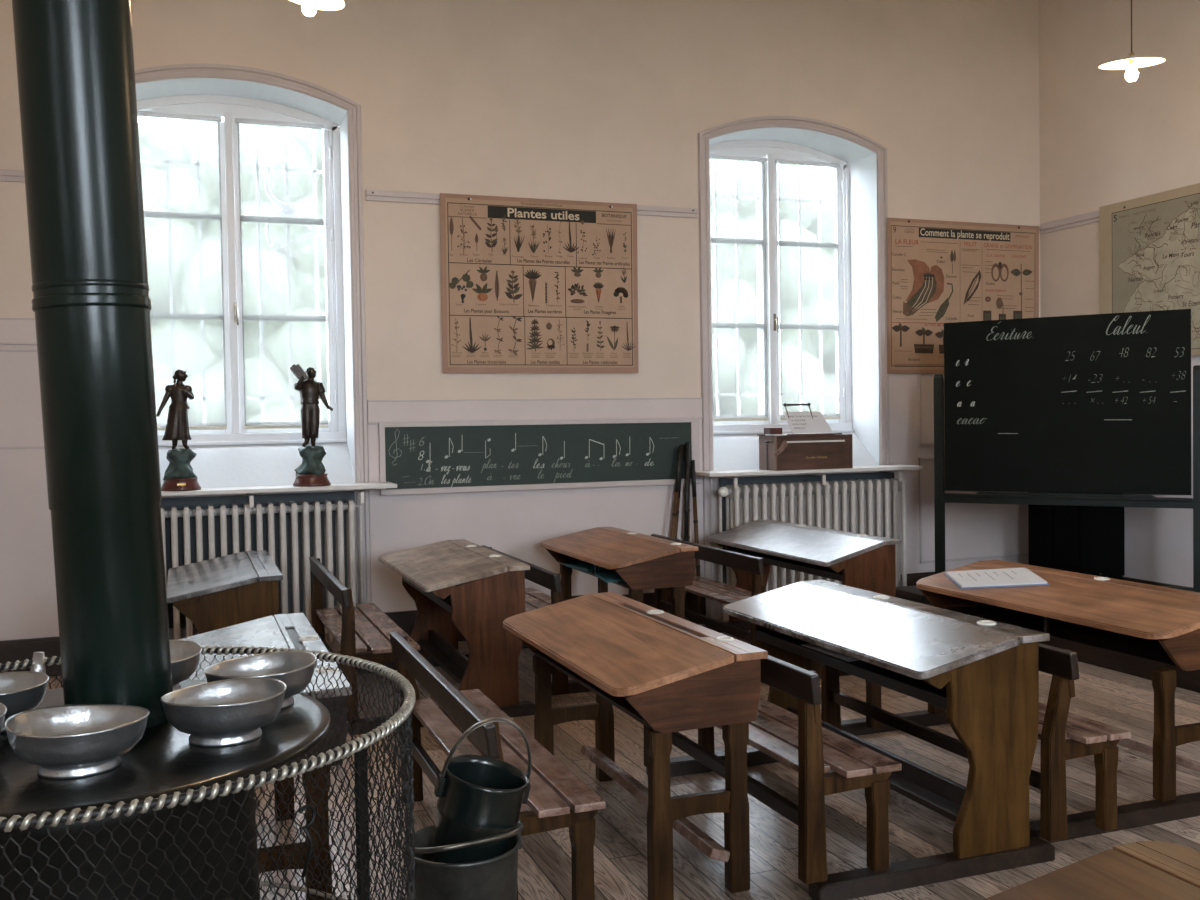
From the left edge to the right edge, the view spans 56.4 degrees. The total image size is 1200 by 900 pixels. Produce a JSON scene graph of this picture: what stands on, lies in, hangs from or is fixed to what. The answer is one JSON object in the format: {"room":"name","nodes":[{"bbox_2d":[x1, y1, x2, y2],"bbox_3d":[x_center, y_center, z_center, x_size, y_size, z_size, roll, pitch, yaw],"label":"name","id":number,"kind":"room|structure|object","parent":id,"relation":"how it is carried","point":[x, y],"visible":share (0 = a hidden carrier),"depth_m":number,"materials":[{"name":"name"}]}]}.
{"room":"classroom","nodes":[
{"label":"classroom","id":0,"kind":"room"},
{"bbox_2d":[0,0,1039,650],"bbox_3d":[-1.078,-1.246,8.122,10.300,5.200,0.420,-1,2,-20],"label":"wall","id":1,"kind":"structure","parent":0,"point":[609,101],"depth_m":8.27,"materials":[{"name":"beige paint"}]},
{"bbox_2d":[0,169,24,181],"bbox_3d":[-4.530,-1.673,6.580,2.776,0.073,0.042,-1,2,-20],"label":"trim","id":2,"kind":"structure","parent":1,"relation":"attached to","point":[9,175],"depth_m":6.91,"materials":[{"name":"grey paint"}]},
{"bbox_2d":[0,317,58,640],"bbox_3d":[-4.492,0.325,6.643,2.796,2.244,0.028,-1,2,-20],"label":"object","id":3,"kind":"structure","parent":1,"relation":"attached to","point":[28,598],"depth_m":6.98,"materials":[{"name":"grey paint"}]},
{"bbox_2d":[0,636,61,675],"bbox_3d":[-4.475,1.325,6.666,2.796,0.243,0.034,-1,2,-20],"label":"baseboard","id":4,"kind":"structure","parent":1,"relation":"attached to","point":[11,651],"depth_m":6.99,"materials":[{"name":"brown wood"}]},
{"bbox_2d":[137,95,346,445],"bbox_3d":[-2.558,-1.244,7.784,1.514,2.410,0.141,-1,2,-20],"label":"window","id":5,"kind":"structure","parent":1,"relation":"in","point":[230,108],"depth_m":7.81,"materials":[{"name":"white paint"}]},
{"bbox_2d":[137,111,226,430],"bbox_3d":[-2.869,-1.210,7.635,0.597,2.150,0.032,-1,2,-20],"label":"window pane","id":6,"kind":"object","parent":5,"relation":"attached to","point":[180,153],"visible":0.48,"depth_m":7.65,"materials":[{"name":"glass"}]},
{"bbox_2d":[235,118,337,428],"bbox_3d":[-2.195,-1.228,7.884,0.659,2.150,0.036,-1,2,-20],"label":"window pane","id":7,"kind":"object","parent":5,"relation":"attached to","point":[281,172],"visible":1,"depth_m":7.87,"materials":[{"name":"glass"}]},
{"bbox_2d":[135,63,370,603],"bbox_3d":[-2.400,-0.570,7.405,1.698,3.927,0.026,-1,2,-20],"label":"trim","id":8,"kind":"structure","parent":1,"relation":"attached to","point":[199,69],"depth_m":7.66,"materials":[{"name":"grey paint"}]},
{"bbox_2d":[161,482,396,507],"bbox_3d":[-2.270,0.305,7.288,1.850,0.120,0.310,-1,2,-20],"label":"shelf","id":9,"kind":"object","parent":1,"relation":"attached to","point":[359,487],"visible":0.66,"depth_m":7.24,"materials":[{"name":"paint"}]},
{"bbox_2d":[156,369,200,490],"bbox_3d":[-2.677,-0.128,7.112,0.255,0.767,0.245,-1,2,-20],"label":"statuette","id":10,"kind":"object","parent":9,"relation":"on","point":[179,475],"visible":1,"depth_m":7.06,"materials":[{"name":"brown metal"}]},
{"bbox_2d":[290,364,332,486],"bbox_3d":[-1.911,-0.166,7.396,0.245,0.803,0.245,0,2,26],"label":"statuette","id":11,"kind":"object","parent":9,"relation":"on","point":[311,472],"visible":1,"depth_m":7.35,"materials":[{"name":"brown metal"}]},
{"bbox_2d":[290,364,307,380],"bbox_3d":[-1.975,-0.504,7.348,0.115,0.122,0.058,-1,2,-20],"label":"basket","id":12,"kind":"object","parent":11,"relation":"on","point":[297,370],"depth_m":7.32,"materials":[{"name":"brown metal"}]},
{"bbox_2d":[365,190,697,217],"bbox_3d":[-0.429,-1.778,8.106,2.506,0.073,0.042,-1,2,-20],"label":"trim","id":13,"kind":"structure","parent":1,"relation":"attached to","point":[371,195],"depth_m":7.82,"materials":[{"name":"grey paint"}]},
{"bbox_2d":[367,397,703,611],"bbox_3d":[-0.396,0.484,8.172,2.542,1.716,0.028,-1,2,-20],"label":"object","id":14,"kind":"structure","parent":1,"relation":"attached to","point":[513,523],"depth_m":8.10,"materials":[{"name":"grey paint"}]},
{"bbox_2d":[440,193,638,372],"bbox_3d":[-0.415,-1.186,8.106,1.486,1.254,0.024,-1,2,-20],"label":"poster","id":15,"kind":"object","parent":1,"relation":"attached to","point":[529,285],"visible":1,"depth_m":8.09,"materials":[{"name":"paper"}]},
{"bbox_2d":[378,417,701,495],"bbox_3d":[-0.376,0.035,8.146,2.439,0.510,0.050,-1,2,-20],"label":"chalkboard","id":16,"kind":"object","parent":1,"relation":"attached to","point":[431,457],"visible":1,"depth_m":8.12,"materials":[{"name":"green chalkboard surface"},{"name":"grey white paint"}]},
{"bbox_2d":[384,592,705,640],"bbox_3d":[-0.383,1.221,8.188,2.542,0.243,0.034,-1,2,-20],"label":"baseboard","id":17,"kind":"structure","parent":1,"relation":"attached to","point":[405,620],"depth_m":7.82,"materials":[{"name":"brown wood"}]},
{"bbox_2d":[709,140,853,433],"bbox_3d":[1.415,-1.345,9.261,1.514,2.410,0.141,-1,2,-20],"label":"window","id":18,"kind":"structure","parent":1,"relation":"in","point":[771,150],"depth_m":9.28,"materials":[{"name":"white paint"}]},
{"bbox_2d":[709,154,768,420],"bbox_3d":[1.104,-1.312,9.113,0.597,2.150,0.032,-1,2,-20],"label":"window pane","id":19,"kind":"object","parent":18,"relation":"attached to","point":[737,183],"visible":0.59,"depth_m":9.12,"materials":[{"name":"glass"}]},
{"bbox_2d":[777,164,778,240],"bbox_3d":[1.508,-2.099,9.505,0.009,0.641,0.016,-1,2,-20],"label":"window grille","id":20,"kind":"object","parent":18,"relation":"attached to","point":[777,164],"depth_m":9.50,"materials":[{"name":"white metal"}]},
{"bbox_2d":[778,246,779,323],"bbox_3d":[1.519,-1.402,9.523,0.009,0.652,0.016,-1,2,-20],"label":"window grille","id":21,"kind":"object","parent":18,"relation":"attached to","point":[779,289],"depth_m":9.52,"materials":[{"name":"white metal"}]},
{"bbox_2d":[779,329,780,413],"bbox_3d":[1.530,-0.668,9.543,0.009,0.714,0.016,-1,2,-20],"label":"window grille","id":22,"kind":"object","parent":18,"relation":"attached to","point":[779,329],"depth_m":9.54,"materials":[{"name":"white metal"}]},
{"bbox_2d":[775,159,847,419],"bbox_3d":[1.778,-1.329,9.361,0.659,2.150,0.036,-1,2,-20],"label":"window pane","id":23,"kind":"object","parent":18,"relation":"attached to","point":[807,190],"visible":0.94,"depth_m":9.35,"materials":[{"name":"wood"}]},
{"bbox_2d":[698,116,889,618],"bbox_3d":[1.573,-0.671,8.883,1.698,3.927,0.026,-1,2,-20],"label":"trim","id":24,"kind":"structure","parent":1,"relation":"attached to","point":[704,136],"depth_m":8.64,"materials":[{"name":"grey paint"}]},
{"bbox_2d":[695,465,922,487],"bbox_3d":[1.639,0.205,8.742,1.885,0.120,0.310,-1,2,-20],"label":"shelf","id":25,"kind":"object","parent":1,"relation":"attached to","point":[732,474],"visible":0.98,"depth_m":8.60,"materials":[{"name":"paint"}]},
{"bbox_2d":[757,403,852,470],"bbox_3d":[1.575,-0.110,8.702,0.739,0.514,0.288,-1,2,-20],"label":"portable harmonium","id":26,"kind":"object","parent":25,"relation":"on","point":[812,444],"visible":1,"depth_m":8.62,"materials":[{"name":"brown wood"}]},
{"bbox_2d":[901,572,934,585],"bbox_3d":[3.119,1.132,9.490,1.536,0.243,0.034,-1,2,-20],"label":"baseboard","id":27,"kind":"structure","parent":1,"relation":"attached to","point":[912,578],"depth_m":9.29,"materials":[{"name":"brown wood"}]},
{"bbox_2d":[889,374,1028,573],"bbox_3d":[3.116,0.131,9.473,1.566,2.244,0.028,-1,2,-20],"label":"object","id":28,"kind":"structure","parent":1,"relation":"attached to","point":[974,532],"depth_m":9.34,"materials":[{"name":"grey paint"}]},
{"bbox_2d":[887,218,1038,373],"bbox_3d":[3.063,-1.276,9.397,1.544,1.266,0.020,-1,2,-20],"label":"poster","id":29,"kind":"object","parent":1,"relation":"attached to","point":[939,273],"visible":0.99,"depth_m":9.32,"materials":[{"name":"paper"}]},
{"bbox_2d":[46,618,1199,899],"bbox_3d":[0.974,1.522,2.795,10.900,0.120,11.900,-1,2,-20],"label":"floor","id":30,"kind":"structure","parent":0,"point":[1117,699],"depth_m":4.40,"materials":[{"name":"brown wood"}]},
{"bbox_2d":[0,0,331,899],"bbox_3d":[-1.038,-1.079,2.153,0.948,5.207,0.948,-1,2,-20],"label":"stove","id":31,"kind":"object","parent":30,"relation":"on","point":[91,302],"visible":0.77,"depth_m":2.17,"materials":[{"name":"metal"}]},
{"bbox_2d":[0,702,6,732],"bbox_3d":[-1.190,0.517,2.006,0.230,0.093,0.232,0,2,24],"label":"metal bowl","id":32,"kind":"object","parent":31,"relation":"on","point":[3,709],"visible":0.99,"depth_m":2.04,"materials":[{"name":"metal"}]},
{"bbox_2d":[0,671,48,732],"bbox_3d":[-1.235,0.512,2.251,0.229,0.093,0.233,-1,2,-2],"label":"metal bowl","id":33,"kind":"object","parent":31,"relation":"on","point":[20,691],"visible":0.68,"depth_m":2.26,"materials":[{"name":"metal"}]},
{"bbox_2d":[4,704,149,778],"bbox_3d":[-0.920,0.513,1.978,0.234,0.094,0.228,-1,2,-20],"label":"metal bowl","id":34,"kind":"object","parent":31,"relation":"on","point":[79,740],"visible":1,"depth_m":1.94,"materials":[{"name":"metal"}]},
{"bbox_2d":[170,640,202,690],"bbox_3d":[-1.022,0.500,2.538,0.232,0.095,0.230,-2,2,-29],"label":"metal bowl","id":35,"kind":"object","parent":31,"relation":"on","point":[185,655],"visible":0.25,"depth_m":2.54,"materials":[{"name":"metal"}]},
{"bbox_2d":[160,677,286,746],"bbox_3d":[-0.722,0.507,2.156,0.228,0.092,0.234,-1,2,7],"label":"metal bowl","id":36,"kind":"object","parent":31,"relation":"on","point":[229,712],"visible":1,"depth_m":2.10,"materials":[{"name":"metal"}]},
{"bbox_2d":[204,651,316,708],"bbox_3d":[-0.726,0.499,2.403,0.227,0.094,0.235,0,2,34],"label":"metal bowl","id":37,"kind":"object","parent":31,"relation":"on","point":[295,669],"visible":0.49,"depth_m":2.47,"materials":[{"name":"metal"}]},
{"bbox_2d":[0,646,415,899],"bbox_3d":[-1.021,1.008,2.271,1.296,0.998,1.296,0,2,21],"label":"guard","id":38,"kind":"object","parent":30,"relation":"on","point":[358,747],"visible":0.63,"depth_m":2.05,"materials":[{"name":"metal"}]},
{"bbox_2d":[166,550,282,633],"bbox_3d":[-2.068,1.024,6.140,0.555,0.797,1.250,-1,2,-20],"label":"school desk","id":39,"kind":"object","parent":30,"relation":"on","point":[241,587],"visible":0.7,"depth_m":5.63,"materials":[{"name":"brown wood"}]},
{"bbox_2d":[160,491,363,643],"bbox_3d":[-2.313,0.848,7.307,1.518,1.095,0.226,-1,2,-20],"label":"radiator","id":40,"kind":"object","parent":30,"relation":"on","point":[293,528],"visible":0.43,"depth_m":7.33,"materials":[{"name":"metal"}]},
{"bbox_2d":[179,613,351,899],"bbox_3d":[-1.199,1.069,3.780,0.537,0.804,1.380,-1,2,-20],"label":"school desk","id":41,"kind":"object","parent":30,"relation":"on","point":[291,630],"visible":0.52,"depth_m":3.67,"materials":[{"name":"grey wood"}]},
{"bbox_2d":[347,539,534,734],"bbox_3d":[-1.048,0.997,6.418,0.980,0.804,1.480,-1,2,-20],"label":"school desk","id":42,"kind":"object","parent":30,"relation":"on","point":[467,587],"visible":0.91,"depth_m":5.88,"materials":[{"name":"brown wood"}]},
{"bbox_2d":[309,556,419,720],"bbox_3d":[-1.357,1.007,6.324,0.393,0.673,1.520,-1,2,-20],"label":"bench","id":43,"kind":"object","parent":42,"relation":"on","point":[364,629],"visible":0.75,"depth_m":6.02,"materials":[{"name":"brown wood"}]},
{"bbox_2d":[403,578,458,612],"bbox_3d":[-0.836,0.814,6.493,0.360,0.040,1.360,-1,2,-20],"label":"shelf","id":44,"kind":"object","parent":42,"relation":"attached to","point":[446,603],"depth_m":6.16,"materials":[{"name":"black paint"}]},
{"bbox_2d":[401,820,523,899],"bbox_3d":[-0.360,1.228,3.002,0.340,0.498,0.380,-1,2,-20],"label":"bucket","id":45,"kind":"object","parent":30,"relation":"on","point":[495,878],"visible":0.6,"depth_m":2.90,"materials":[{"name":"metal"}]},
{"bbox_2d":[431,717,530,862],"bbox_3d":[-0.325,1.072,2.985,0.297,0.726,0.239,-1,2,-20],"label":"bucket","id":46,"kind":"object","parent":45,"relation":"in","point":[480,796],"visible":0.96,"depth_m":2.92,"materials":[{"name":"black metal"}]},
{"bbox_2d":[390,631,604,899],"bbox_3d":[-0.421,1.108,3.980,0.369,0.691,1.570,-1,2,-20],"label":"bench","id":47,"kind":"object","parent":30,"relation":"on","point":[557,798],"visible":0.7,"depth_m":3.63,"materials":[{"name":"brown wood"}]},
{"bbox_2d":[521,527,697,695],"bbox_3d":[-0.080,0.963,7.141,0.980,0.804,1.440,-1,2,-20],"label":"school desk","id":48,"kind":"object","parent":30,"relation":"on","point":[643,561],"visible":0.58,"depth_m":6.66,"materials":[{"name":"red wood"}]},
{"bbox_2d":[482,545,568,693],"bbox_3d":[-0.356,0.983,6.846,0.354,0.663,1.600,-1,2,-20],"label":"bench","id":49,"kind":"object","parent":48,"relation":"on","point":[534,599],"visible":0.3,"depth_m":6.23,"materials":[{"name":"brown wood"}]},
{"bbox_2d":[566,563,609,571],"bbox_3d":[-0.066,0.772,7.409,0.202,0.016,0.300,-2,2,-29],"label":"folder","id":50,"kind":"object","parent":48,"relation":"on","point":[587,567],"visible":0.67,"depth_m":7.36,"materials":[{"name":"teal paper"}]},
{"bbox_2d":[559,560,633,589],"bbox_3d":[0.128,0.789,7.215,0.380,0.014,1.340,-1,2,-20],"label":"shelf","id":51,"kind":"object","parent":48,"relation":"attached to","point":[630,586],"depth_m":7.27,"materials":[{"name":"teal wood"}]},
{"bbox_2d":[595,572,624,582],"bbox_3d":[0.100,0.782,6.905,0.202,0.016,0.340,-1,2,-12],"label":"folder","id":52,"kind":"object","parent":48,"relation":"on","point":[607,577],"visible":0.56,"depth_m":6.87,"materials":[{"name":"teal paper"}]},
{"bbox_2d":[503,592,767,899],"bbox_3d":[0.063,1.038,4.191,0.520,0.804,1.390,-1,2,-20],"label":"school desk","id":53,"kind":"object","parent":30,"relation":"on","point":[669,673],"visible":0.98,"depth_m":3.67,"materials":[{"name":"red wood"}]},
{"bbox_2d":[535,651,657,731],"bbox_3d":[0.112,0.869,4.206,0.350,0.014,1.290,-1,2,-20],"label":"shelf","id":54,"kind":"object","parent":53,"relation":"attached to","point":[621,703],"depth_m":4.04,"materials":[{"name":"brown wood"}]},
{"bbox_2d":[666,447,682,612],"bbox_3d":[0.543,0.653,8.369,0.036,1.346,0.283,0,2,36],"label":"cane","id":55,"kind":"object","parent":30,"relation":"on","point":[679,457],"visible":0.5,"depth_m":8.39,"materials":[{"name":"brown wood"}]},
{"bbox_2d":[669,445,683,613],"bbox_3d":[0.565,0.643,8.456,0.035,1.360,0.234,1,2,44],"label":"easel","id":56,"kind":"object","parent":30,"relation":"on","point":[670,601],"visible":0.39,"depth_m":8.46,"materials":[{"name":"brown wood"}]},
{"bbox_2d":[683,443,689,619],"bbox_3d":[0.645,0.635,8.407,0.035,1.374,0.215,0,2,20],"label":"cane","id":57,"kind":"object","parent":30,"relation":"on","point":[687,458],"visible":0.52,"depth_m":8.42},
{"bbox_2d":[686,442,690,620],"bbox_3d":[0.665,0.630,8.493,0.035,1.378,0.147,0,2,20],"label":"cane","id":58,"kind":"object","parent":30,"relation":"on","point":[686,442],"visible":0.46,"depth_m":8.49,"materials":[{"name":"brown wood"}]},
{"bbox_2d":[691,460,702,623],"bbox_3d":[0.729,0.698,8.439,0.035,1.244,0.172,-1,2,-14],"label":"cane","id":59,"kind":"object","parent":30,"relation":"on","point":[693,475],"visible":0.69,"depth_m":8.44,"materials":[{"name":"brown wood"}]},
{"bbox_2d":[699,519,900,682],"bbox_3d":[1.128,0.937,7.419,0.960,0.804,1.640,-1,2,-20],"label":"school desk","id":60,"kind":"object","parent":30,"relation":"on","point":[861,561],"visible":0.6,"depth_m":7.12,"materials":[{"name":"wood"}]},
{"bbox_2d":[651,534,764,644],"bbox_3d":[0.806,0.947,7.321,0.353,0.673,1.600,-1,2,-20],"label":"bench","id":61,"kind":"object","parent":60,"relation":"on","point":[717,591],"visible":0.35,"depth_m":7.16,"materials":[{"name":"brown wood"}]},
{"bbox_2d":[727,549,841,580],"bbox_3d":[1.346,0.753,7.496,0.330,0.040,1.520,-1,2,-20],"label":"shelf","id":62,"kind":"object","parent":60,"relation":"attached to","point":[813,569],"depth_m":7.34,"materials":[{"name":"black paint"}]},
{"bbox_2d":[718,472,906,621],"bbox_3d":[1.662,0.747,8.785,1.682,1.095,0.226,-1,2,-20],"label":"radiator","id":63,"kind":"object","parent":30,"relation":"on","point":[861,503],"visible":0.48,"depth_m":8.74,"materials":[{"name":"metal"}]},
{"bbox_2d":[646,580,1054,899],"bbox_3d":[0.886,1.020,4.374,0.940,0.804,1.460,-1,2,-20],"label":"school desk","id":64,"kind":"object","parent":30,"relation":"on","point":[984,673],"visible":0.89,"depth_m":3.84,"materials":[{"name":"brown wood"}]},
{"bbox_2d":[644,655,901,883],"bbox_3d":[0.573,1.026,4.242,0.349,0.683,1.450,-1,2,-20],"label":"bench","id":65,"kind":"object","parent":64,"relation":"on","point":[800,742],"visible":0.5,"depth_m":3.66,"materials":[{"name":"brown wood"}]},
{"bbox_2d":[801,643,858,661],"bbox_3d":[0.998,0.824,4.604,0.200,0.020,0.300,-2,2,-26],"label":"book","id":66,"kind":"object","parent":64,"relation":"on","point":[809,645],"visible":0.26,"depth_m":4.53,"materials":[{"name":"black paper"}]},
{"bbox_2d":[756,630,946,709],"bbox_3d":[1.085,0.837,4.445,0.332,0.040,1.340,-1,2,-20],"label":"shelf","id":67,"kind":"object","parent":64,"relation":"attached to","point":[919,689],"depth_m":4.26,"materials":[{"name":"black paint"}]},
{"bbox_2d":[841,560,1199,842],"bbox_3d":[1.846,0.991,4.918,1.160,0.804,1.550,-1,2,-20],"label":"school desk","id":68,"kind":"object","parent":30,"relation":"on","point":[1153,624],"visible":0.64,"depth_m":4.61,"materials":[{"name":"red wood"}]},
{"bbox_2d":[821,643,1130,840],"bbox_3d":[1.453,1.011,4.639,0.333,0.666,1.600,-1,2,-20],"label":"bench","id":69,"kind":"object","parent":68,"relation":"on","point":[1087,736],"visible":0.55,"depth_m":3.97,"materials":[{"name":"brown wood"}]},
{"bbox_2d":[944,567,1048,588],"bbox_3d":[1.888,0.614,5.368,0.554,0.084,0.284,0,2,33],"label":"open booklet","id":70,"kind":"object","parent":68,"relation":"on","point":[1006,577],"visible":1,"depth_m":5.33,"materials":[{"name":"white paper"}]},
{"bbox_2d":[943,604,1180,669],"bbox_3d":[2.132,0.816,5.021,0.375,0.014,1.450,-1,2,-20],"label":"shelf","id":71,"kind":"object","parent":68,"relation":"attached to","point":[1151,651],"depth_m":4.91,"materials":[{"name":"brown wood"}]},
{"bbox_2d":[895,585,1199,692],"bbox_3d":[4.200,1.222,6.210,1.780,0.200,6.260,-1,2,-20],"label":"podium","id":72,"kind":"object","parent":30,"relation":"on","point":[1189,680],"visible":0.02,"depth_m":6.74,"materials":[{"name":"brown wood"}]},
{"bbox_2d":[922,309,1199,602],"bbox_3d":[3.256,0.076,7.897,1.792,2.032,0.720,0,2,31],"label":"chalkboard","id":73,"kind":"object","parent":72,"relation":"on","point":[1060,408],"visible":0.92,"depth_m":7.84,"materials":[{"name":"black paint"}]},
{"bbox_2d":[1028,492,1124,579],"bbox_3d":[3.827,0.153,9.033,0.460,1.800,0.650,-1,2,-20],"label":"tall cabinet","id":74,"kind":"object","parent":72,"relation":"on","point":[1089,540],"visible":0.21,"depth_m":8.81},
{"bbox_2d":[983,841,1199,899],"bbox_3d":[0.991,1.107,1.264,0.565,0.790,1.395,-1,2,-20],"label":"school desk","id":75,"kind":"object","parent":30,"relation":"on","point":[1140,870],"visible":1,"depth_m":1.86,"materials":[{"name":"brown wood"}]},
{"bbox_2d":[1039,0,1199,316],"bbox_3d":[5.898,-1.263,4.572,0.300,5.200,11.900,-1,2,-20],"label":"wall","id":76,"kind":"structure","parent":0,"point":[1106,138],"depth_m":9.03,"materials":[{"name":"beige paint"}]},
{"bbox_2d":[1040,210,1098,233],"bbox_3d":[5.739,-1.803,4.481,0.036,0.090,11.060,-1,2,-20],"label":"trim","id":77,"kind":"structure","parent":76,"relation":"attached to","point":[1090,217],"depth_m":9.33,"materials":[{"name":"grey paint"}]},
{"bbox_2d":[1099,183,1199,355],"bbox_3d":[4.293,-1.316,8.317,0.007,1.250,1.520,-1,2,-20],"label":"map","id":78,"kind":"object","parent":76,"relation":"attached to","point":[1149,245],"visible":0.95,"depth_m":8.52},
{"bbox_2d":[1123,577,1185,586],"bbox_3d":[5.786,1.219,4.562,0.034,0.243,11.065,-1,2,-20],"label":"baseboard","id":79,"kind":"structure","parent":76,"relation":"attached to","point":[1124,578],"depth_m":8.66,"materials":[{"name":"brown wood"}]},
{"bbox_2d":[1123,356,1199,586],"bbox_3d":[5.776,0.221,4.541,0.022,2.240,11.070,-1,2,-20],"label":"trim","id":80,"kind":"structure","parent":76,"relation":"attached to","point":[1158,542],"depth_m":8.56,"materials":[{"name":"grey paint"}]},
{"bbox_3d":[0.890,-3.835,2.655,10.900,0.200,11.900,-1,2,-20],"label":"ceiling","id":81,"kind":"structure","parent":0,"visible":0},
{"bbox_2d":[289,0,344,15],"bbox_3d":[-1.379,-2.897,5.214,0.345,1.736,0.352,-1,2,-20],"label":"pendant lamp","id":82,"kind":"object","parent":81,"relation":"hanging from","point":[309,7],"visible":1,"depth_m":5.31,"materials":[{"name":"white glass"}]},
{"bbox_2d":[1098,0,1165,80],"bbox_3d":[3.009,-2.980,6.346,0.351,1.768,0.350,-1,2,-20],"label":"pendant lamp","id":83,"kind":"object","parent":81,"relation":"hanging from","point":[1131,62],"visible":1,"depth_m":6.36,"materials":[{"name":"white ceramic"}]},
{"bbox_2d":[1128,52,1134,64],"bbox_3d":[3.020,-2.223,6.362,0.035,0.065,0.036,-1,2,-20],"label":"socket","id":84,"kind":"object","parent":83,"relation":"attached to","point":[1130,61],"depth_m":6.35,"materials":[{"name":"gold metal"}]},
{"bbox_3d":[-7.420,2.054,27.269,55.000,0.200,39.400,-1,2,-20],"label":"lawn","id":85,"kind":"structure","parent":0,"visible":0},
{"bbox_2d":[222,118,328,420],"bbox_3d":[-5.708,-4.314,40.755,66.011,15.936,9.621,-1,2,-20],"label":"tree belt","id":86,"kind":"object","parent":85,"relation":"on","point":[223,118],"visible":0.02,"depth_m":36.18,"materials":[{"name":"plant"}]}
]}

